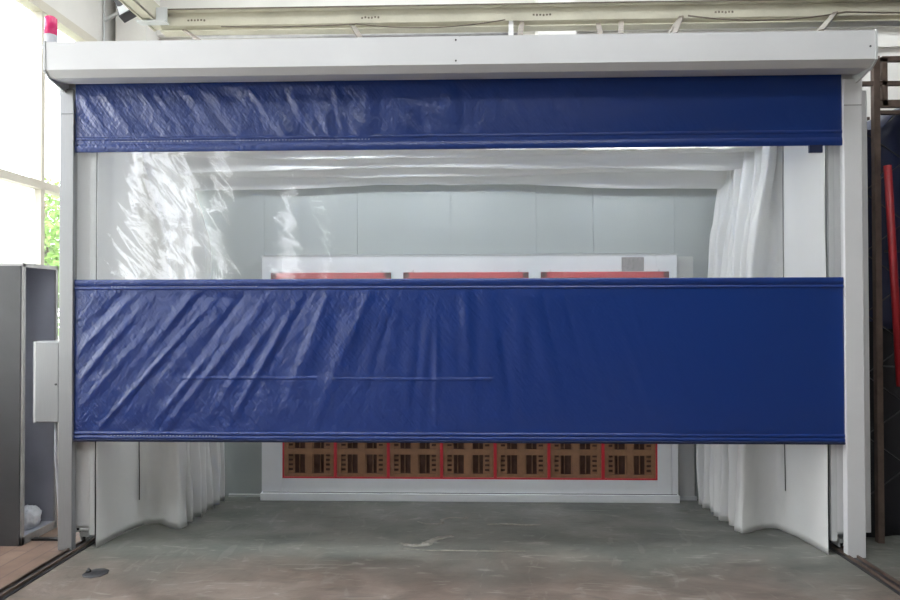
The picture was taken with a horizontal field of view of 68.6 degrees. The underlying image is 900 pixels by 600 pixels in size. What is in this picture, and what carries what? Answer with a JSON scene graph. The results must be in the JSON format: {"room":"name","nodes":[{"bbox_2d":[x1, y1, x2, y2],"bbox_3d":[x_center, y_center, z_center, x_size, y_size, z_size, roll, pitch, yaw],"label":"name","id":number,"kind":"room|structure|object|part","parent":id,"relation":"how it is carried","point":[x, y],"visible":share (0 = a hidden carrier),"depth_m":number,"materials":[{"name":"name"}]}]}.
{"room":"factory workshop","nodes":[
{"label":"factory workshop","id":0,"kind":"room"},
{"bbox_2d":[42,0,115,40],"bbox_3d":[-4.363,-1.563,-1.719,0.090,6.300,19.660,0,-1,2],"label":"wall","id":1,"kind":"structure","parent":0,"point":[86,14],"depth_m":7.42,"materials":[{"name":"white paint"}]},
{"bbox_2d":[0,0,96,264],"bbox_3d":[-4.152,-1.135,4.863,0.130,3.710,5.240,0,-1,2],"label":"window","id":2,"kind":"structure","parent":1,"relation":"in","point":[22,198],"depth_m":6.53,"materials":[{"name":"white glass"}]},
{"bbox_3d":[-4.172,-0.236,4.402,0.006,1.780,4.240,0,-1,2],"label":"frosted pane","id":3,"kind":"part","parent":2,"relation":"part of","materials":[{"name":"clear glass"}]},
{"bbox_2d":[103,0,117,40],"bbox_3d":[-3.701,-1.446,7.635,0.649,6.300,0.030,0,-1,2],"label":"conduit","id":4,"kind":"object","parent":1,"relation":"attached to","point":[105,19],"visible":0.17,"depth_m":7.66,"materials":[{"name":"grey metal"}]},
{"bbox_2d":[0,496,899,599],"bbox_3d":[2.286,1.631,-1.961,13.200,0.120,19.660,0,-1,2],"label":"floor","id":5,"kind":"structure","parent":0,"point":[241,548],"depth_m":4.23,"materials":[{"name":"concrete"}]},
{"bbox_2d":[0,263,57,545],"bbox_3d":[-3.329,0.708,4.674,0.877,1.915,0.391,0,-1,2],"label":"cabinet","id":6,"kind":"object","parent":5,"relation":"on","point":[28,292],"visible":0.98,"depth_m":4.48,"materials":[{"name":"grey metal"}]},
{"bbox_3d":[-3.339,0.716,4.482,0.859,1.895,0.006,0,-1,2],"label":"panel","id":7,"kind":"part","parent":6,"relation":"part of","materials":[{"name":"grey metal"}]},
{"bbox_2d":[24,504,41,530],"bbox_3d":[-2.984,1.531,4.670,0.134,0.165,0.224,0,-1,2],"label":"plastic bag","id":8,"kind":"object","parent":6,"relation":"in","point":[32,513],"visible":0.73,"depth_m":4.64,"materials":[{"name":"white plastic"}]},
{"bbox_2d":[31,537,57,540],"bbox_3d":[-2.778,1.657,4.579,0.320,0.012,0.045,0,-1,2],"label":"strip","id":9,"kind":"object","parent":5,"relation":"on","point":[34,538],"visible":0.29,"depth_m":4.56,"materials":[{"name":"grey metal"}]},
{"bbox_2d":[0,535,94,599],"bbox_3d":[-2.571,1.616,1.684,0.110,0.022,7.650,0,-1,2],"label":"rail","id":10,"kind":"object","parent":5,"relation":"on","point":[37,572],"visible":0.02,"depth_m":4.03,"materials":[{"name":"metal"}]},
{"bbox_2d":[76,153,95,540],"bbox_3d":[-2.486,0.141,4.528,0.205,2.998,0.167,0,-1,2],"label":"column","id":11,"kind":"structure","parent":10,"relation":"on","point":[86,191],"depth_m":4.45,"materials":[{"name":"white metal"}]},
{"bbox_2d":[95,152,224,547],"bbox_3d":[-2.124,0.191,4.989,0.403,2.948,1.163,0,-1,6],"label":"curtain","id":12,"kind":"object","parent":11,"relation":"hanging from","point":[150,224],"visible":0.6,"depth_m":4.86,"materials":[{"name":"white fabric"}]},
{"bbox_3d":[-2.377,0.201,4.434,0.008,2.880,0.007,0,-1,2],"label":"edge cord","id":13,"kind":"part","parent":12,"relation":"part of","materials":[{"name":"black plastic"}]},
{"bbox_3d":[-2.283,0.804,4.847,0.009,1.327,0.020,0,-1,2],"label":"seam cord","id":14,"kind":"part","parent":12,"relation":"part of","materials":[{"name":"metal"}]},
{"bbox_2d":[82,568,108,577],"bbox_3d":[-2.143,1.641,3.997,0.146,0.027,0.148,0,-1,2],"label":"anchor","id":15,"kind":"object","parent":5,"relation":"on","point":[98,572],"visible":1,"depth_m":4.00,"materials":[{"name":"metal"}]},
{"bbox_2d":[399,535,453,546],"bbox_3d":[-0.143,1.655,4.519,0.404,0.002,0.139,0,-1,-26],"label":"smear","id":16,"kind":"object","parent":5,"relation":"on","point":[429,542],"visible":1,"depth_m":4.50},
{"bbox_2d":[417,517,467,524],"bbox_3d":[-0.044,1.660,4.963,0.392,0.002,0.124,0,-1,-21],"label":"smear","id":17,"kind":"object","parent":5,"relation":"on","point":[441,520],"visible":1,"depth_m":4.96,"materials":[{"name":"grey concrete"}]},
{"bbox_2d":[401,548,505,551],"bbox_3d":[0.086,1.652,4.352,0.821,0.002,0.036,0,-1,3],"label":"smear","id":18,"kind":"object","parent":5,"relation":"on","point":[401,548],"visible":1,"depth_m":4.35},
{"bbox_2d":[43,28,877,557],"bbox_3d":[0.025,-0.002,4.301,5.280,3.301,0.411,0,-1,2],"label":"roller door","id":19,"kind":"structure","parent":5,"relation":"on","point":[747,360],"depth_m":4.30,"materials":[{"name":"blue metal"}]},
{"bbox_2d":[33,340,58,504],"bbox_3d":[-2.686,0.959,4.449,0.180,1.366,0.147,0,-1,2],"label":"control box","id":20,"kind":"object","parent":19,"relation":"attached to","point":[45,353],"visible":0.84,"depth_m":4.39,"materials":[{"name":"metal"}]},
{"bbox_3d":[-2.679,0.546,4.391,0.156,0.530,0.012,0,-1,2],"label":"door","id":21,"kind":"part","parent":20,"relation":"part of","materials":[{"name":"metal"}]},
{"bbox_2d":[38,15,57,48],"bbox_3d":[-2.556,-1.759,4.352,0.245,0.222,0.120,0,-1,2],"label":"beacon light","id":22,"kind":"object","parent":19,"relation":"on","point":[50,22],"visible":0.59,"depth_m":4.32,"materials":[{"name":"pink plastic"}]},
{"bbox_3d":[-2.558,0.121,4.404,0.111,3.070,0.050,0,-1,2],"label":"guide post","id":23,"kind":"part","parent":19,"relation":"part of","materials":[{"name":"metal"}]},
{"bbox_2d":[182,29,200,39],"bbox_3d":[-1.904,-1.906,4.895,0.090,0.529,0.904,0,-1,-26],"label":"strap","id":24,"kind":"object","parent":19,"relation":"on","point":[190,34],"visible":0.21,"depth_m":4.94,"materials":[{"name":"metal"}]},
{"bbox_2d":[191,33,517,38],"bbox_3d":[-0.741,-2.042,5.101,2.540,0.043,0.028,0,-1,2],"label":"pipe","id":25,"kind":"object","parent":24,"relation":"attached to","point":[407,34],"visible":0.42,"depth_m":5.09,"materials":[{"name":"white metal"}]},
{"bbox_2d":[350,25,361,36],"bbox_3d":[-0.684,-1.923,4.855,0.081,0.557,0.810,0,-1,-11],"label":"strap","id":26,"kind":"object","parent":19,"relation":"on","point":[355,30],"visible":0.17,"depth_m":4.85,"materials":[{"name":"metal"}]},
{"bbox_2d":[221,19,504,27],"bbox_3d":[-0.688,-2.157,5.181,2.241,0.061,0.010,0,-1,2],"label":"cable","id":27,"kind":"object","parent":26,"relation":"hanging from","point":[502,19],"visible":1,"depth_m":5.18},
{"bbox_2d":[508,21,513,34],"bbox_3d":[0.439,-1.928,4.822,0.072,0.561,0.783,0,-1,4],"label":"strap","id":28,"kind":"object","parent":19,"relation":"on","point":[510,30],"visible":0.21,"depth_m":4.80,"materials":[{"name":"metal"}]},
{"bbox_2d":[518,21,523,34],"bbox_3d":[0.512,-1.928,4.819,0.074,0.560,0.786,0,-1,6],"label":"strap","id":29,"kind":"object","parent":19,"relation":"on","point":[521,24],"visible":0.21,"depth_m":4.84,"materials":[{"name":"metal"}]},
{"bbox_2d":[596,23,602,33],"bbox_3d":[1.080,-1.917,4.801,0.077,0.535,0.794,0,-1,9],"label":"strap","id":30,"kind":"object","parent":19,"relation":"on","point":[598,25],"visible":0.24,"depth_m":4.80,"materials":[{"name":"fabric"}]},
{"bbox_2d":[618,20,623,33],"bbox_3d":[1.239,-1.924,4.797,0.080,0.548,0.803,0,-1,12],"label":"strap","id":31,"kind":"object","parent":19,"relation":"on","point":[621,23],"visible":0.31,"depth_m":4.75,"materials":[{"name":"fabric"}]},
{"bbox_2d":[668,15,683,32],"bbox_3d":[1.625,-1.940,4.794,0.136,0.580,0.836,0,-1,20],"label":"strap","id":32,"kind":"object","parent":19,"relation":"on","point":[675,28],"visible":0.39,"depth_m":4.81,"materials":[{"name":"fabric"}]},
{"bbox_2d":[816,11,837,30],"bbox_3d":[2.704,-1.949,4.769,0.141,0.592,0.934,-1,-1,33],"label":"strap","id":33,"kind":"object","parent":19,"relation":"on","point":[826,23],"visible":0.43,"depth_m":4.71,"materials":[{"name":"metal"}]},
{"bbox_2d":[688,11,899,20],"bbox_3d":[3.215,-2.191,5.062,2.751,0.075,0.012,0,-1,2],"label":"cable","id":34,"kind":"object","parent":33,"relation":"hanging from","point":[843,11],"visible":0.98,"depth_m":5.08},
{"bbox_3d":[2.599,0.108,4.247,0.133,3.070,0.050,0,-1,2],"label":"guide post","id":35,"kind":"part","parent":19,"relation":"part of","materials":[{"name":"white metal"}]},
{"bbox_2d":[260,254,679,502],"bbox_3d":[0.155,0.648,5.738,3.470,2.047,0.545,0,-1,2],"label":"frame","id":36,"kind":"object","parent":5,"relation":"on","point":[275,487],"visible":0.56,"depth_m":5.48,"materials":[{"name":"white paint"}]},
{"bbox_2d":[282,442,334,477],"bbox_3d":[-1.181,1.270,5.561,0.445,0.445,0.072,0,-1,2],"label":"filter","id":37,"kind":"object","parent":36,"relation":"in","point":[299,459],"visible":0.71,"depth_m":5.54,"materials":[{"name":"brown cardboard"}]},
{"bbox_3d":[-0.996,0.162,5.524,1.012,0.780,0.014,0,-1,2],"label":"frame","id":38,"kind":"part","parent":36,"relation":"part of","materials":[{"name":"red paint"}]},
{"bbox_2d":[335,443,387,478],"bbox_3d":[-0.736,1.269,5.548,0.445,0.445,0.072,0,-1,2],"label":"filter","id":39,"kind":"object","parent":36,"relation":"in","point":[352,460],"visible":0.65,"depth_m":5.53,"materials":[{"name":"brown cardboard"}]},
{"bbox_2d":[388,443,441,478],"bbox_3d":[-0.291,1.268,5.534,0.445,0.445,0.072,0,-1,2],"label":"filter","id":40,"kind":"object","parent":36,"relation":"in","point":[405,460],"visible":0.7,"depth_m":5.51,"materials":[{"name":"brown cardboard"}]},
{"bbox_3d":[0.132,0.159,5.490,1.042,0.780,0.014,0,-1,2],"label":"frame","id":41,"kind":"part","parent":36,"relation":"part of","materials":[{"name":"red paint"}]},
{"bbox_2d":[442,443,494,478],"bbox_3d":[0.153,1.267,5.521,0.445,0.445,0.072,0,-1,2],"label":"filter","id":42,"kind":"object","parent":36,"relation":"in","point":[459,460],"visible":0.63,"depth_m":5.50,"materials":[{"name":"brown cardboard"}]},
{"bbox_2d":[495,443,548,479],"bbox_3d":[0.598,1.266,5.507,0.445,0.445,0.072,0,-1,2],"label":"filter","id":43,"kind":"object","parent":36,"relation":"in","point":[516,461],"visible":0.65,"depth_m":5.49,"materials":[{"name":"brown cardboard"}]},
{"bbox_2d":[549,444,602,479],"bbox_3d":[1.043,1.264,5.494,0.445,0.445,0.072,0,-1,2],"label":"filter","id":44,"kind":"object","parent":36,"relation":"in","point":[566,461],"visible":0.63,"depth_m":5.47,"materials":[{"name":"brown cardboard"}]},
{"bbox_3d":[1.280,0.156,5.455,1.053,0.780,0.014,0,-1,2],"label":"frame","id":45,"kind":"part","parent":36,"relation":"part of","materials":[{"name":"red paint"}]},
{"bbox_2d":[603,444,657,479],"bbox_3d":[1.488,1.263,5.480,0.445,0.445,0.072,0,-1,2],"label":"filter","id":46,"kind":"object","parent":36,"relation":"in","point":[620,461],"visible":0.66,"depth_m":5.46,"materials":[{"name":"brown cardboard"}]},
{"bbox_3d":[1.512,-0.297,5.459,0.182,0.115,0.004,0,-1,2],"label":"rating plate","id":47,"kind":"part","parent":36,"relation":"part of","materials":[{"name":"grey metal"}]},
{"bbox_2d":[487,523,540,525],"bbox_3d":[0.472,1.658,4.878,0.401,0.002,0.045,0,-1,4],"label":"smear","id":48,"kind":"object","parent":5,"relation":"on","point":[495,523],"visible":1,"depth_m":4.87,"materials":[{"name":"grey concrete"}]},
{"bbox_2d":[828,540,899,594],"bbox_3d":[2.487,1.603,1.530,0.110,0.022,7.650,0,-1,2],"label":"rail","id":49,"kind":"object","parent":5,"relation":"on","point":[861,563],"visible":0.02,"depth_m":4.00,"materials":[{"name":"metal"}]},
{"bbox_2d":[825,90,870,546],"bbox_3d":[2.601,0.129,4.373,0.257,2.998,0.167,0,-1,2],"label":"column","id":50,"kind":"structure","parent":49,"relation":"on","point":[832,152],"depth_m":4.30,"materials":[{"name":"white metal"}]},
{"bbox_2d":[151,146,762,191],"bbox_3d":[0.089,-1.111,4.986,4.720,0.397,1.144,0,-1,2],"label":"ceiling","id":51,"kind":"structure","parent":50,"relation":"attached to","point":[632,167],"depth_m":5.20,"materials":[{"name":"white plastic"}]},
{"bbox_2d":[696,146,829,554],"bbox_3d":[2.220,0.180,4.854,0.403,2.948,1.176,0,-1,-3],"label":"curtain","id":52,"kind":"object","parent":50,"relation":"hanging from","point":[770,217],"visible":0.55,"depth_m":4.72,"materials":[{"name":"white fabric"}]},
{"bbox_3d":[2.386,0.031,4.714,0.014,2.653,0.018,0,-1,2],"label":"seam cord","id":53,"kind":"part","parent":52,"relation":"part of","materials":[{"name":"metal"}]},
{"bbox_3d":[2.450,0.189,4.287,0.008,2.880,0.007,0,-1,2],"label":"edge cord","id":54,"kind":"part","parent":52,"relation":"part of","materials":[{"name":"black plastic"}]},
{"bbox_2d":[862,56,899,543],"bbox_3d":[3.509,-0.011,4.521,1.380,3.320,0.090,0,-1,2],"label":"rack","id":55,"kind":"object","parent":5,"relation":"on","point":[879,83],"visible":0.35,"depth_m":4.51,"materials":[{"name":"brown metal"}]},
{"bbox_2d":[880,165,899,386],"bbox_3d":[2.983,-0.167,4.454,0.130,1.495,0.055,0,-1,28],"label":"pole","id":56,"kind":"object","parent":55,"relation":"hanging from","point":[887,169],"visible":1,"depth_m":4.44,"materials":[{"name":"metal"}]},
{"bbox_3d":[3.567,-1.501,4.513,1.215,0.340,0.030,0,-1,2],"label":"frame","id":57,"kind":"part","parent":55,"relation":"part of","materials":[{"name":"brown metal"}]},
{"bbox_2d":[866,108,899,536],"bbox_3d":[3.846,0.034,5.534,1.929,3.254,1.944,0,-1,2],"label":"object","id":58,"kind":"object","parent":5,"relation":"on","point":[889,124],"visible":0.16,"depth_m":4.63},
{"bbox_2d":[866,322,899,536],"bbox_3d":[3.834,0.900,4.599,1.901,1.500,0.054,0,-1,2],"label":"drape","id":59,"kind":"object","parent":58,"relation":"hanging from","point":[891,404],"depth_m":4.63,"materials":[{"name":"black fabric"}]},
{"bbox_2d":[867,115,899,328],"bbox_3d":[3.830,-0.695,4.601,1.901,1.790,0.060,0,-1,2],"label":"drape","id":60,"kind":"object","parent":58,"relation":"hanging from","point":[890,131],"depth_m":4.61,"materials":[{"name":"black fabric"}]},
{"bbox_2d":[196,184,716,499],"bbox_3d":[0.091,0.200,5.609,4.760,2.940,0.098,0,-1,2],"label":"wall","id":61,"kind":"structure","parent":0,"point":[243,226],"depth_m":5.61,"materials":[{"name":"grey"}]},
{"bbox_3d":[0.083,1.655,5.561,3.940,0.030,0.021,0,-1,2],"label":"foot trim","id":62,"kind":"part","parent":61,"relation":"part of","materials":[{"name":"grey metal"}]},
{"bbox_3d":[1.968,0.650,5.523,0.135,2.030,0.025,0,-1,2],"label":"panel","id":63,"kind":"part","parent":61,"relation":"part of","materials":[{"name":"grey metal"}]},
{"bbox_2d":[160,0,899,120],"bbox_3d":[2.456,-1.454,8.033,13.450,6.300,0.250,0,-1,2],"label":"ceiling","id":64,"kind":"structure","parent":0,"point":[886,35],"depth_m":8.00,"materials":[{"name":"white paint"}]},
{"bbox_2d":[116,0,159,40],"bbox_3d":[-3.745,-1.443,7.916,0.360,6.300,0.360,0,-1,2],"label":"wall","id":65,"kind":"structure","parent":64,"relation":"attached to","point":[131,30],"depth_m":7.76,"materials":[{"name":"white paint"}]},
{"bbox_2d":[157,26,899,47],"bbox_3d":[1.103,-3.198,7.931,9.340,0.430,0.080,0,-1,2],"label":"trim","id":66,"kind":"structure","parent":64,"relation":"attached to","point":[159,34],"depth_m":7.90,"materials":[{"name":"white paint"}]},
{"bbox_2d":[535,0,575,34],"bbox_3d":[1.243,-1.455,7.765,0.440,6.300,0.360,0,-1,2],"label":"window","id":67,"kind":"structure","parent":64,"relation":"attached to","point":[536,1],"depth_m":7.61,"materials":[{"name":"white glass"}]},
{"bbox_2d":[160,0,899,36],"bbox_3d":[1.883,-2.247,5.200,8.420,0.162,0.148,0,-1,2],"label":"overhead beam","id":68,"kind":"structure","parent":0,"point":[636,15],"depth_m":5.21,"materials":[{"name":"beige metal"}]},
{"bbox_2d":[119,0,168,30],"bbox_3d":[-2.402,-2.292,3.604,0.230,0.165,3.600,0,-1,2],"label":"beam","id":69,"kind":"structure","parent":68,"relation":"attached to","point":[150,13],"depth_m":5.18,"materials":[{"name":"beige metal"}]},
{"bbox_3d":[2.276,-4.802,-1.755,13.700,0.150,19.910,0,-1,2],"label":"ceiling","id":70,"kind":"structure","parent":0,"visible":0},
{"bbox_2d":[114,0,136,22],"bbox_3d":[-2.806,-3.497,5.662,0.333,2.253,0.128,0,-1,2],"label":"floodlight","id":71,"kind":"object","parent":70,"relation":"hanging from","point":[124,13],"visible":0.59,"depth_m":5.61,"materials":[{"name":"metal"}]},
{"bbox_3d":[-2.877,-3.556,5.676,0.188,2.134,0.037,0,-1,17],"label":"arm","id":72,"kind":"part","parent":71,"relation":"part of","materials":[{"name":"metal"}]},
{"label":"outside","id":73,"kind":"structure","parent":0,"visible":0},
{"bbox_3d":[-31.983,2.071,10.252,55.550,0.250,90.000,0,-1,2],"label":"ground","id":74,"kind":"structure","parent":73,"visible":0},
{"bbox_2d":[44,177,59,338],"bbox_3d":[-10.173,-0.578,16.609,2.573,5.124,2.620,0,-1,2],"label":"tree","id":75,"kind":"object","parent":74,"relation":"on","point":[51,252],"visible":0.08,"depth_m":16.13,"materials":[{"name":"green plant"}]}
]}

